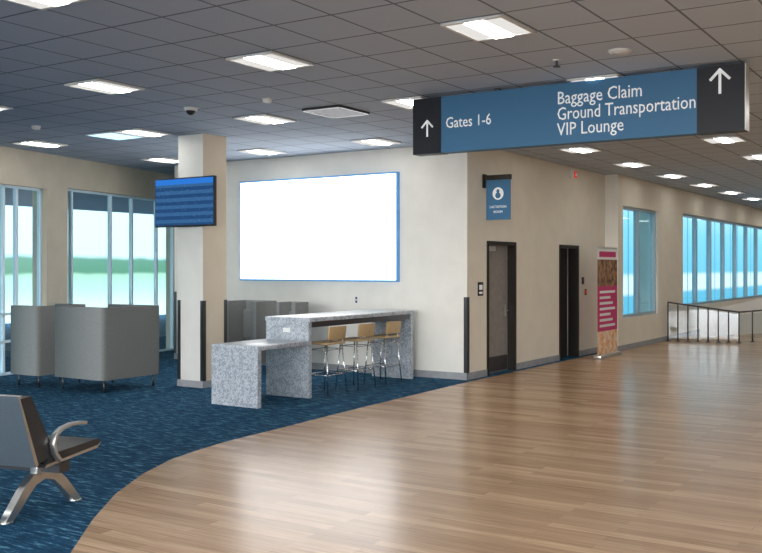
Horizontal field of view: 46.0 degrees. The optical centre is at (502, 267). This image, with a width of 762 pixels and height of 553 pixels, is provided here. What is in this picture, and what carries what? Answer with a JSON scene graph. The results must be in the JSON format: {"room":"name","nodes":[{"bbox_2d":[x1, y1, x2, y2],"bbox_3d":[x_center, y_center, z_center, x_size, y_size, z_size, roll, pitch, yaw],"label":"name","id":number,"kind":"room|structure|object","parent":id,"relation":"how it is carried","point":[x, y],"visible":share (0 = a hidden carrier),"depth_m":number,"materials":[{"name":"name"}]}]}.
{"room":"airport terminal concourse","nodes":[
{"label":"airport terminal concourse","id":0,"kind":"room"},
{"bbox_2d":[0,146,173,348],"bbox_3d":[-5.818,-0.099,23.963,0.305,3.727,48.000,0,0,14],"label":"wall","id":1,"kind":"structure","parent":0,"point":[53,174],"depth_m":15.43,"materials":[{"name":"beige paint"}]},
{"bbox_2d":[0,184,41,375],"bbox_3d":[-8.885,0.205,11.598,0.072,3.120,7.520,0,0,14],"label":"window","id":2,"kind":"structure","parent":1,"relation":"in","point":[3,341],"depth_m":14.69,"materials":[{"name":"blue metal"}]},
{"bbox_2d":[68,189,173,351],"bbox_3d":[-7.458,0.175,17.322,0.070,3.180,3.280,0,0,14],"label":"window","id":3,"kind":"structure","parent":1,"relation":"in","point":[70,191],"depth_m":17.56,"materials":[{"name":"blue metal"}]},
{"bbox_2d":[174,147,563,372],"bbox_3d":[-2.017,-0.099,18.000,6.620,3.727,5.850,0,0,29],"label":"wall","id":4,"kind":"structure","parent":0,"point":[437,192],"depth_m":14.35,"materials":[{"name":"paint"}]},
{"bbox_2d":[174,292,176,352],"bbox_3d":[-6.296,1.060,17.067,0.066,1.190,0.066,0,0,29],"label":"trim","id":5,"kind":"structure","parent":4,"relation":"attached to","point":[175,293],"depth_m":17.03,"materials":[{"name":"grey metal"}]},
{"bbox_2d":[240,172,399,281],"bbox_3d":[-3.239,-0.665,15.284,3.530,1.800,0.077,0,0,29],"label":"wall-mounted unit","id":6,"kind":"object","parent":4,"relation":"attached to","point":[338,227],"visible":1,"depth_m":15.16,"materials":[{"name":"white"}]},
{"bbox_2d":[174,353,467,379],"bbox_3d":[-3.439,1.710,15.437,6.632,0.110,0.012,0,0,29],"label":"baseboard","id":7,"kind":"structure","parent":4,"relation":"attached to","point":[417,373],"depth_m":14.27,"materials":[{"name":"plastic"}]},
{"bbox_2d":[354,296,358,303],"bbox_3d":[-2.458,0.545,14.887,0.100,0.140,0.016,0,0,29],"label":"power outlet","id":8,"kind":"object","parent":4,"relation":"attached to","point":[356,298],"visible":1,"depth_m":14.88,"materials":[{"name":"white plastic"}]},
{"bbox_2d":[464,297,468,372],"bbox_3d":[-0.561,1.060,13.870,0.066,1.190,0.066,0,0,29],"label":"trim","id":9,"kind":"structure","parent":4,"relation":"attached to","point":[466,299],"depth_m":13.84,"materials":[{"name":"grey metal"}]},
{"bbox_2d":[0,314,761,552],"bbox_3d":[5.293,1.915,24.314,40.000,0.300,56.000,0,0,29],"label":"floor","id":10,"kind":"structure","parent":0,"point":[656,447],"depth_m":7.91,"materials":[{"name":"brown wood"}]},
{"bbox_2d":[11,303,85,387],"bbox_3d":[-6.864,1.165,13.392,0.640,1.200,0.820,0,0,29],"label":"lounge chair","id":11,"kind":"object","parent":10,"relation":"on","point":[32,327],"visible":0.63,"depth_m":13.02,"materials":[{"name":"grey fabric"}]},
{"bbox_2d":[0,394,100,524],"bbox_3d":[-3.978,1.315,6.561,1.845,0.900,0.780,0,0,17],"label":"seating","id":12,"kind":"object","parent":10,"relation":"on","point":[25,444],"visible":1,"depth_m":6.14,"materials":[{"name":"leather"}]},
{"bbox_2d":[55,304,158,392],"bbox_3d":[-5.800,1.165,13.010,1.070,1.200,0.990,0,0,29],"label":"lounge chair","id":13,"kind":"object","parent":10,"relation":"on","point":[112,342],"visible":1,"depth_m":12.64,"materials":[{"name":"grey fabric"}]},
{"bbox_2d":[177,133,226,387],"bbox_3d":[-4.492,-0.099,13.231,0.544,3.727,0.474,0,0,29],"label":"column","id":14,"kind":"structure","parent":10,"relation":"on","point":[202,302],"depth_m":13.05,"materials":[{"name":"paint"}]},
{"bbox_2d":[155,175,216,227],"bbox_3d":[-4.614,-0.955,12.951,1.240,0.720,0.154,0,0,29],"label":"monitor","id":15,"kind":"object","parent":14,"relation":"attached to","point":[185,201],"visible":1,"depth_m":12.86,"materials":[{"name":"black plastic"}]},
{"bbox_2d":[227,300,276,361],"bbox_3d":[-4.279,1.165,15.041,0.750,1.200,0.520,0,0,29],"label":"lounge chair","id":16,"kind":"object","parent":10,"relation":"on","point":[246,320],"visible":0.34,"depth_m":14.99,"materials":[{"name":"grey fabric"}]},
{"bbox_2d":[276,301,307,315],"bbox_3d":[-3.431,1.165,14.477,0.420,1.200,0.360,0,0,29],"label":"lounge chair","id":17,"kind":"object","parent":10,"relation":"on","point":[290,307],"visible":0.18,"depth_m":14.41,"materials":[{"name":"grey fabric"}]},
{"bbox_2d":[212,309,413,408],"bbox_3d":[-2.581,1.222,12.727,0.810,1.085,3.410,0,0,29],"label":"countertop","id":18,"kind":"structure","parent":10,"relation":"on","point":[236,366],"depth_m":12.03,"materials":[{"name":"stone"}]},
{"bbox_2d":[312,326,347,395],"bbox_3d":[-2.475,1.293,12.410,0.440,0.946,0.438,0,0,29],"label":"bar stool","id":19,"kind":"object","parent":10,"relation":"on","point":[336,333],"visible":0.87,"depth_m":12.33,"materials":[{"name":"beige wood"}]},
{"bbox_2d":[335,323,375,389],"bbox_3d":[-2.154,1.293,12.987,0.440,0.946,0.438,0,0,29],"label":"bar stool","id":20,"kind":"object","parent":10,"relation":"on","point":[364,330],"visible":0.98,"depth_m":12.90,"materials":[{"name":"beige wood"}]},
{"bbox_2d":[363,321,402,384],"bbox_3d":[-1.833,1.293,13.563,0.440,0.946,0.438,0,0,29],"label":"bar stool","id":21,"kind":"object","parent":10,"relation":"on","point":[392,327],"visible":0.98,"depth_m":13.48,"materials":[{"name":"beige wood"}]},
{"bbox_2d":[593,247,620,358],"bbox_3d":[2.080,0.685,17.462,0.180,2.160,1.066,0,0,29],"label":"banner stand","id":22,"kind":"object","parent":10,"relation":"on","point":[606,257],"visible":1,"depth_m":17.41,"materials":[{"name":"metal"}]},
{"bbox_2d":[666,302,761,342],"bbox_3d":[5.720,1.290,21.193,3.466,0.950,1.078,0,0,-16],"label":"guard railing","id":23,"kind":"object","parent":10,"relation":"on","point":[678,304],"visible":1,"depth_m":20.96,"materials":[{"name":"grey metal"}]},
{"bbox_2d":[700,298,761,336],"bbox_3d":[6.754,1.180,23.551,4.134,1.170,0.004,0,0,-33],"label":"wall","id":24,"kind":"structure","parent":10,"relation":"on","point":[745,318],"depth_m":23.11,"materials":[{"name":"white"}]},
{"bbox_2d":[0,0,761,214],"bbox_3d":[5.293,-2.087,24.314,40.000,0.250,56.000,0,0,29],"label":"ceiling","id":25,"kind":"structure","parent":0,"point":[363,53],"depth_m":8.58,"materials":[{"name":"tile"}]},
{"bbox_2d":[0,106,12,110],"bbox_3d":[-6.381,-1.946,10.702,0.574,0.024,0.574,0,0,29],"label":"ceiling light","id":26,"kind":"object","parent":25,"relation":"in","point":[2,108],"depth_m":10.80,"materials":[{"name":"white plastic"}]},
{"bbox_2d":[31,125,40,129],"bbox_3d":[-6.464,-1.938,12.241,0.120,0.049,0.120,0,0,29],"label":"smoke detector","id":27,"kind":"object","parent":25,"relation":"attached to","point":[34,127],"visible":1,"depth_m":12.20,"materials":[{"name":"white plastic"}]},
{"bbox_2d":[12,140,67,147],"bbox_3d":[-7.306,-1.946,13.958,0.574,0.024,0.574,0,0,29],"label":"ceiling light","id":28,"kind":"object","parent":25,"relation":"in","point":[34,143],"depth_m":13.89,"materials":[{"name":"white plastic"}]},
{"bbox_2d":[4,0,86,10],"bbox_3d":[-3.365,-1.946,6.280,0.574,0.024,0.574,0,0,29],"label":"ceiling light","id":29,"kind":"object","parent":25,"relation":"in","point":[41,5],"depth_m":6.48,"materials":[{"name":"white plastic"}]},
{"bbox_2d":[64,79,144,94],"bbox_3d":[-4.290,-1.946,9.537,0.574,0.024,0.574,0,0,29],"label":"ceiling light","id":30,"kind":"object","parent":25,"relation":"in","point":[103,86],"depth_m":9.49,"materials":[{"name":"white plastic"}]},
{"bbox_2d":[85,131,143,139],"bbox_3d":[-5.738,-1.948,13.084,0.574,0.020,0.574,0,0,29],"label":"ceiling light","id":31,"kind":"object","parent":25,"relation":"in","point":[109,135],"depth_m":13.06,"materials":[{"name":"white plastic"}]},
{"bbox_2d":[112,128,171,137],"bbox_3d":[-5.215,-1.946,12.793,0.574,0.024,0.574,0,0,29],"label":"ceiling light","id":32,"kind":"object","parent":25,"relation":"in","point":[139,132],"depth_m":12.74,"materials":[{"name":"white plastic"}]},
{"bbox_2d":[140,157,177,162],"bbox_3d":[-6.140,-1.946,16.049,0.574,0.024,0.574,0,0,29],"label":"ceiling light","id":33,"kind":"object","parent":25,"relation":"in","point":[160,159],"depth_m":15.96,"materials":[{"name":"white plastic"}]},
{"bbox_2d":[184,106,197,114],"bbox_3d":[-3.823,-1.922,10.838,0.170,0.107,0.170,0,0,29],"label":"security camera","id":34,"kind":"object","parent":25,"relation":"attached to","point":[190,110],"depth_m":10.79,"materials":[{"name":"plastic"}]},
{"bbox_2d":[237,148,286,154],"bbox_3d":[-4.050,-1.946,14.883,0.574,0.024,0.574,0,0,29],"label":"ceiling light","id":35,"kind":"object","parent":25,"relation":"in","point":[261,151],"depth_m":14.83,"materials":[{"name":"white plastic"}]},
{"bbox_2d":[233,114,296,124],"bbox_3d":[-3.125,-1.946,11.627,0.574,0.024,0.574,0,0,29],"label":"ceiling light","id":36,"kind":"object","parent":25,"relation":"in","point":[264,119],"depth_m":11.58,"materials":[{"name":"white plastic"}]},
{"bbox_2d":[262,98,271,102],"bbox_3d":[-2.730,-1.938,10.251,0.120,0.049,0.120,0,0,29],"label":"smoke detector","id":37,"kind":"object","parent":25,"relation":"attached to","point":[264,100],"visible":1,"depth_m":10.21,"materials":[{"name":"white plastic"}]},
{"bbox_2d":[225,51,313,71],"bbox_3d":[-2.199,-1.946,8.371,0.574,0.024,0.574,0,0,29],"label":"ceiling light","id":38,"kind":"object","parent":25,"relation":"in","point":[270,61],"depth_m":8.33,"materials":[{"name":"white plastic"}]},
{"bbox_2d":[302,105,369,117],"bbox_3d":[-2.079,-1.946,11.044,0.604,0.028,0.604,0,0,29],"label":"ceiling air vent","id":39,"kind":"object","parent":25,"relation":"in","point":[335,111],"depth_m":10.97,"materials":[{"name":"white metal"}]},
{"bbox_2d":[350,138,401,145],"bbox_3d":[-1.959,-1.946,13.718,0.574,0.024,0.574,0,0,29],"label":"ceiling light","id":40,"kind":"object","parent":25,"relation":"in","point":[374,141],"depth_m":13.66,"materials":[{"name":"white plastic"}]},
{"bbox_2d":[381,96,426,109],"bbox_3d":[-1.034,-1.946,10.462,0.574,0.024,0.574,0,0,29],"label":"ceiling light","id":41,"kind":"object","parent":25,"relation":"in","point":[407,103],"depth_m":10.35,"materials":[{"name":"white plastic"}]},
{"bbox_2d":[440,14,535,41],"bbox_3d":[-0.109,-1.946,7.205,0.574,0.024,0.574,0,0,29],"label":"ceiling light","id":42,"kind":"object","parent":25,"relation":"in","point":[499,26],"depth_m":7.17,"materials":[{"name":"white plastic"}]},
{"bbox_2d":[553,59,560,67],"bbox_3d":[0.515,-1.928,8.350,0.080,0.068,0.080,0,0,29],"label":"sprinkler","id":43,"kind":"object","parent":25,"relation":"attached to","point":[556,61],"depth_m":8.34,"materials":[{"name":"grey metal"}]},
{"bbox_2d":[557,146,602,153],"bbox_3d":[1.297,-1.946,14.643,0.574,0.024,0.574,0,0,29],"label":"ceiling light","id":44,"kind":"object","parent":25,"relation":"in","point":[586,149],"depth_m":14.59,"materials":[{"name":"white plastic"}]},
{"bbox_2d":[413,63,748,155],"bbox_3d":[0.666,-1.629,9.305,3.802,0.666,0.154,0,0,29],"label":"directional sign","id":45,"kind":"object","parent":25,"relation":"hanging from","point":[711,100],"visible":1,"depth_m":9.11,"materials":[{"name":"blue"}]},
{"bbox_2d":[566,73,621,81],"bbox_3d":[1.057,-1.946,9.296,0.574,0.024,0.574,0,0,29],"label":"ceiling light","id":46,"kind":"object","parent":25,"relation":"in","point":[609,75],"depth_m":9.06,"materials":[{"name":"white plastic"}]},
{"bbox_2d":[608,48,631,55],"bbox_3d":[1.063,-1.950,7.999,0.220,0.024,0.220,0,0,29],"label":"ceiling speaker","id":47,"kind":"object","parent":25,"relation":"attached to","point":[616,51],"depth_m":7.95},
{"bbox_2d":[612,162,651,166],"bbox_3d":[2.463,-1.946,16.734,0.574,0.024,0.574,0,0,29],"label":"ceiling light","id":48,"kind":"object","parent":25,"relation":"in","point":[631,164],"depth_m":16.68,"materials":[{"name":"white plastic"}]},
{"bbox_2d":[655,174,689,177],"bbox_3d":[3.628,-1.946,18.824,0.574,0.024,0.574,0,0,29],"label":"ceiling light","id":49,"kind":"object","parent":25,"relation":"in","point":[668,175],"depth_m":18.77,"materials":[{"name":"white plastic"}]},
{"bbox_2d":[689,183,719,186],"bbox_3d":[4.794,-1.946,20.915,0.574,0.024,0.574,0,0,29],"label":"ceiling light","id":50,"kind":"object","parent":25,"relation":"in","point":[709,184],"depth_m":20.82,"materials":[{"name":"white plastic"}]},
{"bbox_2d":[700,135,747,143],"bbox_3d":[3.388,-1.946,13.477,0.574,0.024,0.574,0,0,29],"label":"ceiling light","id":51,"kind":"object","parent":25,"relation":"in","point":[725,139],"depth_m":13.44,"materials":[{"name":"white plastic"}]},
{"bbox_2d":[717,191,743,193],"bbox_3d":[5.959,-1.946,23.006,0.574,0.024,0.574,0,0,29],"label":"ceiling light","id":52,"kind":"object","parent":25,"relation":"in","point":[730,192],"depth_m":22.90,"materials":[{"name":"white plastic"}]},
{"bbox_2d":[740,198,761,199],"bbox_3d":[7.125,-1.946,25.096,0.574,0.024,0.574,0,0,29],"label":"ceiling light","id":53,"kind":"object","parent":25,"relation":"in","point":[740,198],"depth_m":24.98,"materials":[{"name":"white plastic"}]},
{"bbox_2d":[740,154,761,159],"bbox_3d":[4.553,-1.946,15.568,0.574,0.024,0.574,0,0,29],"label":"ceiling light","id":54,"kind":"object","parent":25,"relation":"in","point":[749,157],"depth_m":15.52,"materials":[{"name":"white plastic"}]},
{"bbox_2d":[475,150,604,370],"bbox_3d":[0.765,-0.099,16.449,0.250,3.727,5.350,0,0,29],"label":"wall","id":55,"kind":"structure","parent":0,"point":[550,209],"depth_m":16.00,"materials":[{"name":"paint"}]},
{"bbox_2d":[478,282,482,295],"bbox_3d":[-0.349,0.345,14.179,0.015,0.220,0.160,0,0,29],"label":"sign plaque","id":56,"kind":"object","parent":55,"relation":"attached to","point":[480,284],"visible":1,"depth_m":14.17,"materials":[{"name":"black plastic"}]},
{"bbox_2d":[482,174,511,219],"bbox_3d":[-0.079,-1.135,14.165,0.500,0.740,0.100,0,0,29],"label":"room sign","id":57,"kind":"object","parent":55,"relation":"attached to","point":[498,187],"visible":1,"depth_m":14.14,"materials":[{"name":"blue metal"}]},
{"bbox_2d":[487,241,515,375],"bbox_3d":[-0.092,0.665,14.848,0.212,2.200,1.000,0,0,29],"label":"door","id":58,"kind":"structure","parent":55,"relation":"in","point":[501,256],"depth_m":15.05,"materials":[{"name":"brown wood"}]},
{"bbox_2d":[559,245,578,359],"bbox_3d":[1.191,0.665,17.201,0.262,2.200,0.900,0,0,29],"label":"door","id":59,"kind":"structure","parent":55,"relation":"in","point":[573,250],"depth_m":17.50,"materials":[{"name":"brown metal"}]},
{"bbox_2d":[569,170,576,178],"bbox_3d":[1.391,-1.815,17.227,0.085,0.160,0.220,0,0,29],"label":"fire alarm strobe","id":60,"kind":"object","parent":55,"relation":"attached to","point":[572,174],"visible":1,"depth_m":17.19,"materials":[{"name":"white plastic"}]},
{"bbox_2d":[467,329,699,379],"bbox_3d":[9.249,1.710,31.089,0.312,0.110,39.712,0,0,29],"label":"baseboard","id":61,"kind":"structure","parent":55,"relation":"attached to","point":[482,373],"depth_m":17.72,"materials":[{"name":"plastic"}]},
{"bbox_2d":[605,174,761,345],"bbox_3d":[10.574,-0.099,33.735,0.550,3.727,34.400,0,0,29],"label":"wall","id":62,"kind":"structure","parent":0,"point":[670,204],"depth_m":20.99,"materials":[{"name":"paint"}]},
{"bbox_2d":[623,206,655,317],"bbox_3d":[3.016,-0.120,19.859,0.120,2.410,2.240,0,0,29],"label":"window","id":63,"kind":"structure","parent":62,"relation":"in","point":[636,211],"depth_m":19.86,"materials":[{"name":"blue"}]},
{"bbox_2d":[683,214,761,306],"bbox_3d":[8.377,-0.190,29.476,0.120,2.390,15.980,0,0,29],"label":"window","id":64,"kind":"structure","parent":62,"relation":"in","point":[694,218],"depth_m":26.11,"materials":[{"name":"blue"}]},
{"bbox_2d":[623,210,761,313],"bbox_3d":[8.411,-0.098,34.425,0.001,3.727,33.300,0,0,29],"label":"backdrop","id":65,"kind":"structure","parent":0,"point":[627,215],"depth_m":32.93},
{"label":"outside","id":66,"kind":"structure","parent":0,"visible":0},
{"bbox_2d":[5,205,165,323],"bbox_3d":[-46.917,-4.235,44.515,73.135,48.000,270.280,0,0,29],"label":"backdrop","id":67,"kind":"structure","parent":66,"point":[89,227],"depth_m":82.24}
]}

